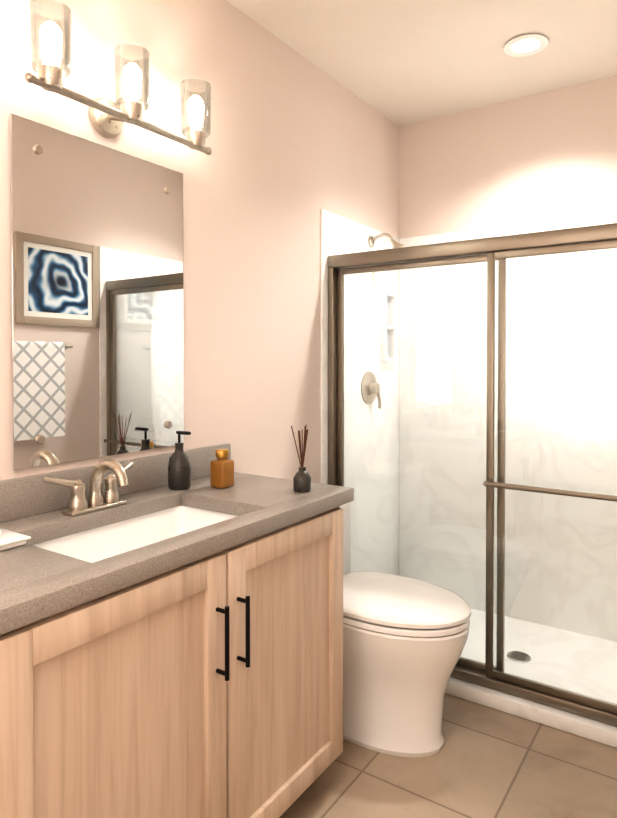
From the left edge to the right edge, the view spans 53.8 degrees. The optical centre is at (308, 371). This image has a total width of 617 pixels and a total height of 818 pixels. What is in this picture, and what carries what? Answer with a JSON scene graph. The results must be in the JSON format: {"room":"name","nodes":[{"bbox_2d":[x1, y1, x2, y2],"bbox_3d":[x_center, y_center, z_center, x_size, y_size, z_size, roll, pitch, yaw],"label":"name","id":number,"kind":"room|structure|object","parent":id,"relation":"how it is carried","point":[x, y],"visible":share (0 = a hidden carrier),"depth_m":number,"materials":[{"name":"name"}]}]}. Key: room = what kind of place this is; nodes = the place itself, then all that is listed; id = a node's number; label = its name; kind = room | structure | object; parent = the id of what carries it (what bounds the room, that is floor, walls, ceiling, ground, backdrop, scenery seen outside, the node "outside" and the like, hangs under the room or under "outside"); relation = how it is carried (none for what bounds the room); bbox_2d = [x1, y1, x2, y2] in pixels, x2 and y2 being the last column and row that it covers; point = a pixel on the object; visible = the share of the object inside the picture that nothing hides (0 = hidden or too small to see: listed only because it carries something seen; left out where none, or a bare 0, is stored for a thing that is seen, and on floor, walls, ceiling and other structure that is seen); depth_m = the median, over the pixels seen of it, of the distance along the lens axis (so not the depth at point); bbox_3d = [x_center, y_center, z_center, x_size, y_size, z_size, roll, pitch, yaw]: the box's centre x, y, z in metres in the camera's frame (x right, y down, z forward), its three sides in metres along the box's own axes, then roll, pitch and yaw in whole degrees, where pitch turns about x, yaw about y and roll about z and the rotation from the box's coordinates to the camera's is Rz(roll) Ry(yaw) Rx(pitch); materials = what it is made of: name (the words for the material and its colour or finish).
{"room":"bathroom","nodes":[
{"label":"bathroom","id":0,"kind":"room"},
{"bbox_2d":[0,0,398,482],"bbox_3d":[-0.590,-0.019,1.821,0.100,2.580,3.920,1,1,34],"label":"wall","id":1,"kind":"structure","parent":0,"point":[296,142],"depth_m":2.21,"materials":[{"name":"paint"}]},
{"bbox_2d":[10,113,183,469],"bbox_3d":[-0.568,-0.199,1.743,0.014,0.882,0.580,1,1,34],"label":"mirror","id":2,"kind":"object","parent":1,"relation":"attached to","point":[97,300],"visible":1,"depth_m":1.69,"materials":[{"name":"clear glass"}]},
{"bbox_2d":[24,0,211,154],"bbox_3d":[-0.512,-0.771,1.690,0.161,0.211,0.624,1,1,34],"label":"sconce","id":3,"kind":"object","parent":1,"relation":"attached to","point":[108,117],"visible":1,"depth_m":1.64,"materials":[{"name":"glass"}]},
{"bbox_2d":[227,0,616,126],"bbox_3d":[0.094,-1.351,1.338,1.750,0.100,3.920,1,1,34],"label":"ceiling","id":4,"kind":"structure","parent":0,"point":[398,63],"depth_m":2.46,"materials":[{"name":"paint"}]},
{"bbox_2d":[503,34,548,56],"bbox_3d":[0.875,-1.315,2.452,0.172,0.008,0.172,1,1,34],"label":"recessed light","id":5,"kind":"object","parent":4,"relation":"in","point":[525,45],"visible":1,"depth_m":2.45,"materials":[{"name":"white plastic"}]},
{"bbox_2d":[280,693,616,817],"bbox_3d":[0.094,1.328,1.381,1.750,0.100,3.920,1,1,34],"label":"floor","id":6,"kind":"structure","parent":0,"point":[486,762],"depth_m":1.90,"materials":[{"name":"tile"}]},
{"bbox_2d":[0,443,353,817],"bbox_3d":[-0.391,0.751,1.539,0.554,1.050,1.175,1,1,34],"label":"bathroom vanity","id":7,"kind":"object","parent":6,"relation":"on","point":[166,651],"visible":0.98,"depth_m":1.37,"materials":[{"name":"brown wood"}]},
{"bbox_2d":[0,528,30,550],"bbox_3d":[-0.693,0.349,1.263,0.132,0.039,0.172,1,1,34],"label":"soap dish","id":8,"kind":"object","parent":7,"relation":"on","point":[9,539],"visible":1,"depth_m":1.28,"materials":[{"name":"white ceramic"}]},
{"bbox_2d":[168,431,190,489],"bbox_3d":[-0.393,0.271,1.868,0.080,0.177,0.070,1,1,34],"label":"soap dispenser","id":9,"kind":"object","parent":7,"relation":"on","point":[179,472],"visible":0.98,"depth_m":1.85,"materials":[{"name":"grey ceramic"}]},
{"bbox_2d":[211,449,233,488],"bbox_3d":[-0.268,0.300,1.892,0.056,0.117,0.056,1,1,34],"label":"bottle","id":10,"kind":"object","parent":7,"relation":"on","point":[222,471],"visible":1,"depth_m":1.87,"materials":[{"name":"orange glass"}]},
{"bbox_2d":[291,425,310,492],"bbox_3d":[-0.018,0.260,1.833,0.054,0.200,0.068,1,1,34],"label":"reed diffuser","id":11,"kind":"object","parent":7,"relation":"on","point":[302,480],"visible":1,"depth_m":1.82,"materials":[{"name":"grey ceramic"}]},
{"bbox_2d":[339,502,470,756],"bbox_3d":[0.200,0.873,2.201,0.776,0.785,0.451,1,1,34],"label":"toilet","id":12,"kind":"object","parent":6,"relation":"on","point":[404,640],"visible":0.48,"depth_m":2.01,"materials":[{"name":"white ceramic"}]},
{"bbox_2d":[320,209,616,641],"bbox_3d":[0.914,0.274,2.579,1.549,1.970,0.788,1,1,34],"label":"wall surround","id":13,"kind":"object","parent":6,"relation":"on","point":[339,235],"visible":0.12,"depth_m":2.97,"materials":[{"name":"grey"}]},
{"bbox_2d":[361,372,380,408],"bbox_3d":[0.325,0.093,3.015,0.058,0.185,0.164,1,1,34],"label":"shower valve","id":14,"kind":"object","parent":13,"relation":"attached to","point":[365,386],"depth_m":3.00,"materials":[{"name":"silver metal"}]},
{"bbox_2d":[368,233,405,247],"bbox_3d":[0.389,-0.623,2.985,0.186,0.118,0.072,1,1,34],"label":"shower head","id":15,"kind":"object","parent":13,"relation":"attached to","point":[372,239],"visible":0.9,"depth_m":2.98},
{"bbox_2d":[445,609,616,747],"bbox_3d":[0.915,1.231,2.596,1.550,0.055,0.785,1,1,34],"label":"pan","id":16,"kind":"object","parent":6,"relation":"on","point":[591,729],"visible":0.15,"depth_m":2.47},
{"bbox_2d":[328,223,616,726],"bbox_3d":[0.717,0.351,2.289,1.522,1.714,0.119,1,1,34],"label":"shower door","id":17,"kind":"structure","parent":16,"relation":"on","point":[490,251],"depth_m":2.31,"materials":[{"name":"clear glass"}]},
{"bbox_2d":[507,651,530,662],"bbox_3d":[0.898,1.216,2.598,0.100,0.005,0.100,1,1,34],"label":"shower drain","id":18,"kind":"object","parent":16,"relation":"in","point":[523,658],"depth_m":2.58,"materials":[{"name":"silver metal"}]},
{"bbox_2d":[399,75,616,238],"bbox_3d":[1.162,-0.037,2.943,1.550,2.580,0.100,1,1,34],"label":"wall","id":19,"kind":"structure","parent":0,"point":[548,155],"depth_m":2.98,"materials":[{"name":"paint"}]}
]}

